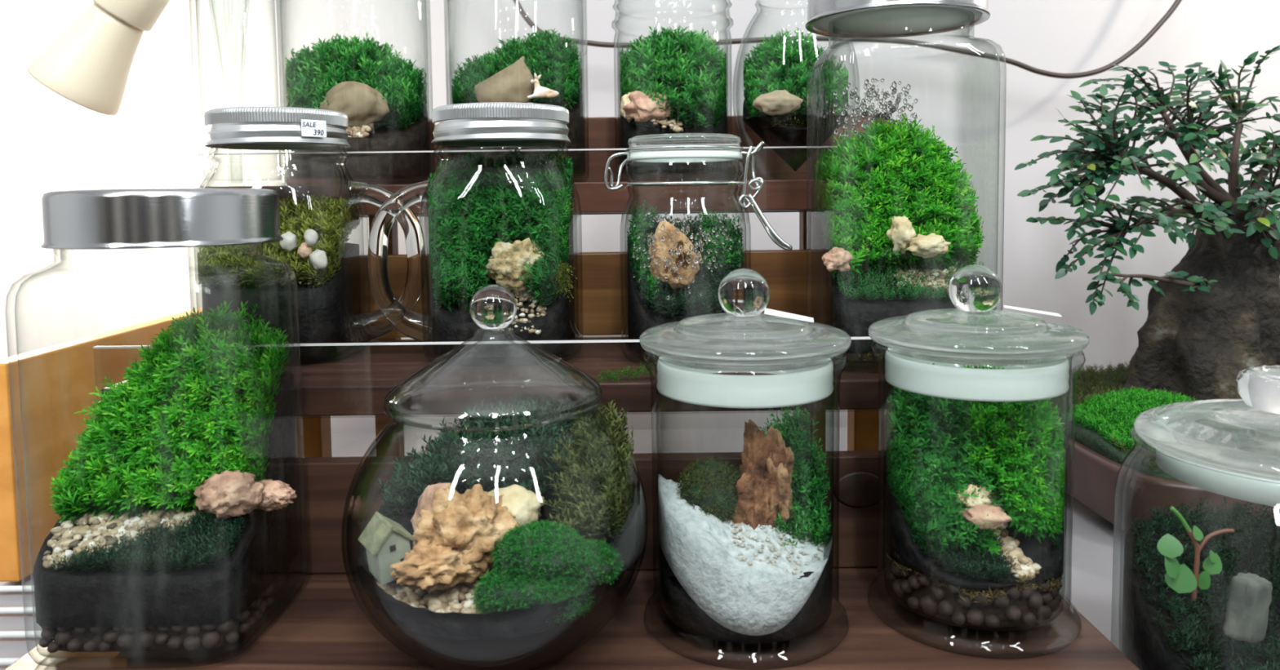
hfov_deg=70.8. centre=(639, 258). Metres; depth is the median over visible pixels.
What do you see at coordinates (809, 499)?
moss tuft
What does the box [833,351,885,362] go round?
bed
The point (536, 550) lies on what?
moss cushion
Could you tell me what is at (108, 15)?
socket
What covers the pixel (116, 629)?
ball
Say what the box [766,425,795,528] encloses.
chunk
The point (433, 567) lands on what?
stone
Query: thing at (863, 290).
moss
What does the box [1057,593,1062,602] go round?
ball
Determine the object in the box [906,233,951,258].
stone
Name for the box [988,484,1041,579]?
gravel
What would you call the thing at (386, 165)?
soil bed
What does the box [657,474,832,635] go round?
sand
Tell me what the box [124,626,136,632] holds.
ball
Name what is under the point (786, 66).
moss
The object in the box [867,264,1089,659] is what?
glass jar
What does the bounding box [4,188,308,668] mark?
jar
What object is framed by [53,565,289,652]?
bed
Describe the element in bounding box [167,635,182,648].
ball
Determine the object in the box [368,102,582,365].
jar
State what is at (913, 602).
ball
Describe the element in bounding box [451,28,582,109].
moss
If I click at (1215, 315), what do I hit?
bonsai
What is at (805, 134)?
soil bed
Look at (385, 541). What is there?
house
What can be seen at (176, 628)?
ball
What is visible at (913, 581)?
ball
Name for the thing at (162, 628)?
ball
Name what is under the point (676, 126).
gravel
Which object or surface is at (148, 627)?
ball
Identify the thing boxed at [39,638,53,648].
ball
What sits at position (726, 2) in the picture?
glass jar
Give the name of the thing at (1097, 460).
plant pot
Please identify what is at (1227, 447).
jar
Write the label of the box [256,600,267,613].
ball
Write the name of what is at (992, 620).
ball
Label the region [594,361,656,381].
moss
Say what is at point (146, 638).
ball
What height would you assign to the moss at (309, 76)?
0.092 m
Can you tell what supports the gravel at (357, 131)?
on the soil bed at (386, 165)
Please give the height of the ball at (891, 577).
0.007 m
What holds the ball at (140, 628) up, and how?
in the jar at (108, 219)
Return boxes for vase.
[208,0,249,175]
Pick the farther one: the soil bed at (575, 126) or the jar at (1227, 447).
the soil bed at (575, 126)
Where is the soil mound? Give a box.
[667,432,826,587]
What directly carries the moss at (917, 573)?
on the bed at (1020, 602)
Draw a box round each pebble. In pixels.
[279,231,297,251]
[297,242,311,258]
[303,229,318,246]
[309,249,328,270]
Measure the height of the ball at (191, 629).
0.006 m
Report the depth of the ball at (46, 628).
0.43 m
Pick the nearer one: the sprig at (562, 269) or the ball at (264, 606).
the ball at (264, 606)
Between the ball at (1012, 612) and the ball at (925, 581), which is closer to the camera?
the ball at (1012, 612)
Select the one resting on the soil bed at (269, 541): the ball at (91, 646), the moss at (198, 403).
the moss at (198, 403)
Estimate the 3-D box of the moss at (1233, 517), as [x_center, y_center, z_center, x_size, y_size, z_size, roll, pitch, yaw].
[0.326,0.170,0.456,0.142,0.059,0.139,-1,4,2]
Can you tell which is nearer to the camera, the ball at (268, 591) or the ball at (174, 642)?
the ball at (174, 642)
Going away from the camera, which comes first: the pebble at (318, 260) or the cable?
the pebble at (318, 260)
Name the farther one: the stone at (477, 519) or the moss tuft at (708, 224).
the moss tuft at (708, 224)
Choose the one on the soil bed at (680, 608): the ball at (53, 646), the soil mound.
the soil mound
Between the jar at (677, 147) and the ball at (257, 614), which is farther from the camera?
the jar at (677, 147)
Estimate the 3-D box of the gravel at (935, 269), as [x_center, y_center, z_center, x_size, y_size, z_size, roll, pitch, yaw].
[0.187,0.012,0.566,0.061,0.024,0.027,0,4,11]
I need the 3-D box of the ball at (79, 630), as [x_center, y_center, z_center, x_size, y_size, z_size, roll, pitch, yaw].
[-0.265,0.175,0.427,0.006,0.006,0.006,1,4,26]
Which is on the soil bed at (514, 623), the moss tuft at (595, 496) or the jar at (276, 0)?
the moss tuft at (595, 496)
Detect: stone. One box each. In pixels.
[193,469,264,519]
[256,479,297,511]
[320,80,389,128]
[389,543,479,591]
[410,482,452,546]
[410,484,520,583]
[474,56,534,102]
[483,237,555,296]
[488,484,544,526]
[619,92,632,122]
[622,90,673,122]
[752,89,803,115]
[822,247,853,272]
[885,215,916,253]
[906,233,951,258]
[955,484,991,507]
[959,503,1012,529]
[1222,572,1272,644]
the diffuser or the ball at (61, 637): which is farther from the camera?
the diffuser
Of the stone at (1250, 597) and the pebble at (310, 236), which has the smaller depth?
the stone at (1250, 597)
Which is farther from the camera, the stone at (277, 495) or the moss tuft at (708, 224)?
the moss tuft at (708, 224)
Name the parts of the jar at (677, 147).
lid, glass, lever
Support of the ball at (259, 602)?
in the jar at (108, 219)
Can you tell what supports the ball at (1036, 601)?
in the glass jar at (1032, 350)
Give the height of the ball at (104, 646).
0.005 m
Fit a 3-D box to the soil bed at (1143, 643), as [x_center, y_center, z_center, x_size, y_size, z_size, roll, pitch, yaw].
[0.326,0.194,0.457,0.143,0.083,0.143,-1,4,0]
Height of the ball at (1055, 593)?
0.007 m
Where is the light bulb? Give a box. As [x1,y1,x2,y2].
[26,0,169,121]
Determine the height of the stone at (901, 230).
0.024 m
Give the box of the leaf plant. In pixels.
[1156,506,1234,600]
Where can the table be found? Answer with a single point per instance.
(1091, 566)
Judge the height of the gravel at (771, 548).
0.024 m
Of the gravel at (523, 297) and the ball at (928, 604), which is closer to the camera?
the ball at (928, 604)
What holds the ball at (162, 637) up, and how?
in the jar at (108, 219)
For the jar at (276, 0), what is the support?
on the plant stand
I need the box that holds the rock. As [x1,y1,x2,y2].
[648,220,702,288]
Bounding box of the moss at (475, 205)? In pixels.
[427,147,573,313]
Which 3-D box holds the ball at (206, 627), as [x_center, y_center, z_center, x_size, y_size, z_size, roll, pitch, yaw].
[-0.205,0.174,0.429,0.007,0.007,0.007,-4,5,-43]
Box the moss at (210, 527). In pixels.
[48,511,250,572]
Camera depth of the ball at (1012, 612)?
0.43 m
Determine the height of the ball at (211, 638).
0.008 m
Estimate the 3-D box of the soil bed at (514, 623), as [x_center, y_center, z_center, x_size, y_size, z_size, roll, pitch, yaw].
[-0.070,0.152,0.449,0.136,0.068,0.136,-4,5,-39]
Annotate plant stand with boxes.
[4,114,1139,669]
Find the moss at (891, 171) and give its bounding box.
[813,112,985,279]
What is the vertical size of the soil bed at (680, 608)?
0.051 m
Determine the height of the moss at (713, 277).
0.072 m
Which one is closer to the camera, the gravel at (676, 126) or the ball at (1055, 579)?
the ball at (1055, 579)
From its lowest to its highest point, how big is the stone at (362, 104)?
0.039 m
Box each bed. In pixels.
[33,369,299,626]
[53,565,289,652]
[201,243,361,356]
[288,107,429,178]
[355,493,635,639]
[431,199,575,357]
[453,84,583,175]
[619,102,727,175]
[626,240,743,356]
[660,523,831,644]
[742,99,848,171]
[812,213,995,351]
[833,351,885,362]
[884,418,1064,589]
[898,571,1040,627]
[1121,512,1279,669]
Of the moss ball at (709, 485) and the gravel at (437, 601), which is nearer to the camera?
the gravel at (437, 601)
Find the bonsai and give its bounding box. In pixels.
[1013,45,1279,532]
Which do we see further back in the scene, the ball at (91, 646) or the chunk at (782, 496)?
the chunk at (782, 496)
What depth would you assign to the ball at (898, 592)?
0.47 m
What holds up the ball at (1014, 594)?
in the glass jar at (1032, 350)
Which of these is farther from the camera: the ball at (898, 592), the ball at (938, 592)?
the ball at (898, 592)
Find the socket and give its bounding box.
[92,0,169,31]
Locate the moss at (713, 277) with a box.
[626,207,744,316]
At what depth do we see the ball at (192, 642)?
0.43 m
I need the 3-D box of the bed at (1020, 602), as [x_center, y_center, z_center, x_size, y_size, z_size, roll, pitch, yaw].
[0.175,0.167,0.475,0.077,0.020,0.077,-1,4,0]
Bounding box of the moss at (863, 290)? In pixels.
[831,259,983,301]
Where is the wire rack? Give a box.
[0,585,41,665]
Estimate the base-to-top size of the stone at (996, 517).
0.013 m
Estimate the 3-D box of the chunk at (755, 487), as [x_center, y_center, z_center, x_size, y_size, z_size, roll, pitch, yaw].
[0.060,0.123,0.459,0.030,0.083,0.022,-1,4,2]
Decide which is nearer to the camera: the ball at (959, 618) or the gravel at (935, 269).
the ball at (959, 618)
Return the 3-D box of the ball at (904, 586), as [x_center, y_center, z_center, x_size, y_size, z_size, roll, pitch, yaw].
[0.137,0.168,0.462,0.008,0.007,0.007,-1,4,-5]
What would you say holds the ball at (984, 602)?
on the bed at (1020, 602)
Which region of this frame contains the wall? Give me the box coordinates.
[0,0,1279,433]
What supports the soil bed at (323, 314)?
in the jar at (250, 128)
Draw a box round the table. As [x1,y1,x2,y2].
[0,427,1126,669]
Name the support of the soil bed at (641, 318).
in the jar at (677, 147)
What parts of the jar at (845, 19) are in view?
lid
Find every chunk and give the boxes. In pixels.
[728,419,787,529]
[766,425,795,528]
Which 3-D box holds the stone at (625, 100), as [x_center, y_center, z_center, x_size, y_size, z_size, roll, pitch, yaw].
[-0.010,-0.124,0.738,0.016,0.025,0.015,2,5,37]
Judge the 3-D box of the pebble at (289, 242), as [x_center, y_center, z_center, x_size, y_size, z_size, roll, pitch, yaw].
[-0.231,-0.011,0.590,0.011,0.013,0.008,-1,4,0]
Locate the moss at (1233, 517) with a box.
[1127,495,1279,669]
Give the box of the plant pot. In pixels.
[1059,431,1279,532]
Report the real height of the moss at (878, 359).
0.015 m
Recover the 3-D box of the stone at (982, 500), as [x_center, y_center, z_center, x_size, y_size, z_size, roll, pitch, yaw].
[0.165,0.119,0.446,0.020,0.014,0.014,-1,4,-11]
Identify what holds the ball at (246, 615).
in the jar at (108, 219)
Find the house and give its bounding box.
[357,511,416,584]
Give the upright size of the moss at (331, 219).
0.065 m
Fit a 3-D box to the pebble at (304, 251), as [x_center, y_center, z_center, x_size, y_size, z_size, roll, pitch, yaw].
[-0.220,-0.005,0.591,0.010,0.011,0.006,-1,4,0]
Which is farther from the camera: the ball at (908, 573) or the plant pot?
the plant pot
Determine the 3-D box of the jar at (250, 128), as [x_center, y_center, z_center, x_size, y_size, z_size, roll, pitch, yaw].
[-0.228,-0.017,0.631,0.151,0.170,0.106,-1,4,0]
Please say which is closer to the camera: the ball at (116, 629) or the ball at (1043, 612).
the ball at (116, 629)
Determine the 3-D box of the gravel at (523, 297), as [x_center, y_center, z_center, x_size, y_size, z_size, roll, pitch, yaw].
[-0.079,0.033,0.588,0.038,0.032,0.021,-1,4,0]
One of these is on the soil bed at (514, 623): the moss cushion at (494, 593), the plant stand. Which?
the moss cushion at (494, 593)
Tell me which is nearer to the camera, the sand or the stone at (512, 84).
the sand
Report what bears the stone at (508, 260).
on the gravel at (523, 297)
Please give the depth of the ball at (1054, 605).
0.45 m
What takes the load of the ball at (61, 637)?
in the jar at (108, 219)
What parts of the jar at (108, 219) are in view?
lid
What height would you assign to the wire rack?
0.006 m
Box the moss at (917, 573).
[884,551,1063,603]
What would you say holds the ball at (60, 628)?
in the jar at (108, 219)
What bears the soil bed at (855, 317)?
on the bed at (851, 357)
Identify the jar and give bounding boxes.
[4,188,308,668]
[187,106,426,365]
[275,0,435,186]
[341,284,648,669]
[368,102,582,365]
[444,0,589,181]
[604,133,792,364]
[611,2,732,180]
[639,268,851,669]
[804,0,1006,372]
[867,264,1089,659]
[1111,364,1279,652]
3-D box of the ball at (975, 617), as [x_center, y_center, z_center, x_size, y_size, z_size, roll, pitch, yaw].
[0.163,0.175,0.438,0.009,0.008,0.009,3,5,41]
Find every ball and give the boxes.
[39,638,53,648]
[40,627,57,640]
[43,626,55,630]
[47,640,61,653]
[54,630,71,644]
[57,626,69,631]
[66,638,82,653]
[75,626,88,634]
[83,639,98,652]
[88,626,106,633]
[97,640,111,652]
[103,630,119,643]
[112,626,124,632]
[116,631,134,648]
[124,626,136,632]
[136,626,147,630]
[137,630,155,647]
[147,626,158,629]
[155,631,169,644]
[158,626,171,632]
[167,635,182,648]
[171,626,186,631]
[182,635,200,651]
[186,625,200,635]
[200,622,217,631]
[201,630,220,648]
[216,618,233,632]
[224,630,239,643]
[235,608,249,622]
[238,620,250,633]
[247,616,256,627]
[252,598,262,609]
[252,609,262,620]
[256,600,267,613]
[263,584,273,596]
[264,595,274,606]
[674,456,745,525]
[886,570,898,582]
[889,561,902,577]
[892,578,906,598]
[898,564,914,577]
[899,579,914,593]
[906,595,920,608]
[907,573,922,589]
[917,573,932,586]
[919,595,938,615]
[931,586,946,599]
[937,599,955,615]
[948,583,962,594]
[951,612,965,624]
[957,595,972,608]
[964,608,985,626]
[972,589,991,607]
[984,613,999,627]
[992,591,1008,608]
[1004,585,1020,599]
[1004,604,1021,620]
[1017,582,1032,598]
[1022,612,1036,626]
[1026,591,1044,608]
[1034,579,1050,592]
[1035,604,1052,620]
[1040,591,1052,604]
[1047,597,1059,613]
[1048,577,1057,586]
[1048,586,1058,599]
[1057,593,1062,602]
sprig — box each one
[549,184,574,255]
[551,261,577,302]
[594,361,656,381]
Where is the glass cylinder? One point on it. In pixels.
(188, 0)
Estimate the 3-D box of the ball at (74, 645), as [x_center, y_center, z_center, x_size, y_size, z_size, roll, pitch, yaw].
[-0.269,0.184,0.428,0.006,0.006,0.007,3,5,39]
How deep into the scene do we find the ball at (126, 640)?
0.43 m
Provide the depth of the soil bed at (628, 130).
0.74 m
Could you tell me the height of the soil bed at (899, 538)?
0.082 m
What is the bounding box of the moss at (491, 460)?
[377,392,601,519]
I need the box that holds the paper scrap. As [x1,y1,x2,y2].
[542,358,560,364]
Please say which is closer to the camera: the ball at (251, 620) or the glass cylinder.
the ball at (251, 620)
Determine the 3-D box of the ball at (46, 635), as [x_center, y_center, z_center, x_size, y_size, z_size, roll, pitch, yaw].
[-0.282,0.179,0.430,0.007,0.006,0.006,-3,4,-25]
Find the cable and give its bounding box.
[512,0,1182,79]
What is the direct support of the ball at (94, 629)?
in the jar at (108, 219)
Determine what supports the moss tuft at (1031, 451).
on the soil bed at (899, 538)
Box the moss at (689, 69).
[618,24,726,129]
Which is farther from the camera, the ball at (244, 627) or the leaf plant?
the ball at (244, 627)
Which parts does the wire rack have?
rod, rod, rod, rod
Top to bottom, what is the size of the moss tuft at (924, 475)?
0.088 m
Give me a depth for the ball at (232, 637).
0.43 m
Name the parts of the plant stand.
support post, support post, support post, support post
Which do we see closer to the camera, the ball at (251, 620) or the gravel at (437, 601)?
the gravel at (437, 601)
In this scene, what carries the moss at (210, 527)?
on the soil bed at (269, 541)
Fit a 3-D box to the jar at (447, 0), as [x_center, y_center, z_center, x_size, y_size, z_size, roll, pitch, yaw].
[-0.104,-0.166,0.765,0.119,0.205,0.119,-1,4,0]
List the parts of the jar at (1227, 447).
lid, knob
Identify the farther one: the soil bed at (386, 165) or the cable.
the cable
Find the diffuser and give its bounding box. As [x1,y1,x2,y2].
[26,71,113,121]
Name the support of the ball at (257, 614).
in the jar at (108, 219)
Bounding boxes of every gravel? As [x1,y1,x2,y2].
[42,506,204,570]
[346,123,373,137]
[376,573,488,613]
[491,288,547,334]
[648,115,683,133]
[728,520,824,574]
[893,264,956,294]
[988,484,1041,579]
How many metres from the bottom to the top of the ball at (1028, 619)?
0.007 m
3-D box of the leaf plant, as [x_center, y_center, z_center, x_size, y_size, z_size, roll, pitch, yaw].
[0.248,0.132,0.401,0.033,0.043,0.010,0,4,7]
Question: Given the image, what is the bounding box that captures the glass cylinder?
[188,0,287,180]
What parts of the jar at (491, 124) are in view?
handle, lid, glass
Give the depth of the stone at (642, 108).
0.73 m
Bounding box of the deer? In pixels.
[527,73,559,98]
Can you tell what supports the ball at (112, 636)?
in the jar at (108, 219)
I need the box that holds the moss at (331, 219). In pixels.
[196,194,359,289]
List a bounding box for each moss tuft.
[542,399,634,542]
[626,200,743,302]
[758,404,831,547]
[885,363,1004,558]
[954,364,1065,555]
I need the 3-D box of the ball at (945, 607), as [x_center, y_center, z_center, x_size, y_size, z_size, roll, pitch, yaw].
[0.151,0.172,0.443,0.008,0.008,0.007,-2,4,-18]
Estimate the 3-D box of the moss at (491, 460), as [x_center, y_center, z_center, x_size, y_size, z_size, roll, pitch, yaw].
[-0.069,0.104,0.476,0.128,0.060,0.068,0,4,3]
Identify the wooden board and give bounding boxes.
[0,307,202,582]
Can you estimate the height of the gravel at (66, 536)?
0.021 m
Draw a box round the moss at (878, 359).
[855,351,885,363]
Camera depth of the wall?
1.07 m
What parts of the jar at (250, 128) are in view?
lid, glass, handle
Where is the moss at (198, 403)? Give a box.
[48,300,290,524]
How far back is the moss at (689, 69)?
0.74 m
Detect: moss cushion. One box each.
[470,567,595,622]
[490,519,589,586]
[568,537,624,586]
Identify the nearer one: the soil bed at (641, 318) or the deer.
the soil bed at (641, 318)
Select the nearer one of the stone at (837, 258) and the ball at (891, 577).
the ball at (891, 577)
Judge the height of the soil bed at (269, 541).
0.118 m
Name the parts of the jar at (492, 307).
lid, knob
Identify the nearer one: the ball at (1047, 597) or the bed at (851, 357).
the ball at (1047, 597)
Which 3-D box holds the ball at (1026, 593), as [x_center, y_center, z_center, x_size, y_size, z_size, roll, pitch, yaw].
[0.187,0.161,0.437,0.007,0.008,0.008,3,5,43]
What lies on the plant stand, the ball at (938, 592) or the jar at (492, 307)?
the jar at (492, 307)
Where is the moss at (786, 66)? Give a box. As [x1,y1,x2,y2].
[742,26,848,119]
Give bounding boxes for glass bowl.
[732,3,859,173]
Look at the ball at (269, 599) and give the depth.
0.47 m
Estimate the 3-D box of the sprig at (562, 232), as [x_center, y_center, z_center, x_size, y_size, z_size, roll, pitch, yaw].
[-0.050,-0.025,0.583,0.017,0.046,0.018,-1,4,0]
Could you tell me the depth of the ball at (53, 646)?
0.43 m
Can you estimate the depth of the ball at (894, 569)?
0.47 m
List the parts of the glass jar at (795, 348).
knob, lid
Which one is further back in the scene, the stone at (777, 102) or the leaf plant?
the stone at (777, 102)
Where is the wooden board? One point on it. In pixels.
(55, 383)
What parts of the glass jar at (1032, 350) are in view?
knob, lid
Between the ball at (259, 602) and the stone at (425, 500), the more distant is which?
the ball at (259, 602)
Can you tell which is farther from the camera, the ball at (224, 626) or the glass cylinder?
the glass cylinder
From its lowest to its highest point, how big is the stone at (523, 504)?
0.025 m
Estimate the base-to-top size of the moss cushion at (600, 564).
0.020 m
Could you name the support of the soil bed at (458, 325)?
in the jar at (491, 124)
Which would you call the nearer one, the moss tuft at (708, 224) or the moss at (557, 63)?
the moss tuft at (708, 224)
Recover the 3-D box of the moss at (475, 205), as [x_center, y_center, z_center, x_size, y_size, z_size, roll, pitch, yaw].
[-0.094,-0.022,0.622,0.095,0.110,0.095,-1,4,0]
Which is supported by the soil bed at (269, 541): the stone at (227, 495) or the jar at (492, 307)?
the stone at (227, 495)
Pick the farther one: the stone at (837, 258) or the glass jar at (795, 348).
the stone at (837, 258)
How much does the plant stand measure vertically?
0.353 m
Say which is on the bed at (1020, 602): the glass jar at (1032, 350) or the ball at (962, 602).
the ball at (962, 602)
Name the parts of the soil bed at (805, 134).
moss strip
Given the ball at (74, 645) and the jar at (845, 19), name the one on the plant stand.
the jar at (845, 19)
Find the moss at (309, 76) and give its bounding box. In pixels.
[284,31,427,131]
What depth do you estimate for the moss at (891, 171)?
0.57 m
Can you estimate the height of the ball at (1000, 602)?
0.008 m
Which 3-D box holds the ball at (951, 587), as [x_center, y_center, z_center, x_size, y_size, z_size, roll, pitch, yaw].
[0.154,0.161,0.440,0.007,0.006,0.007,2,5,35]

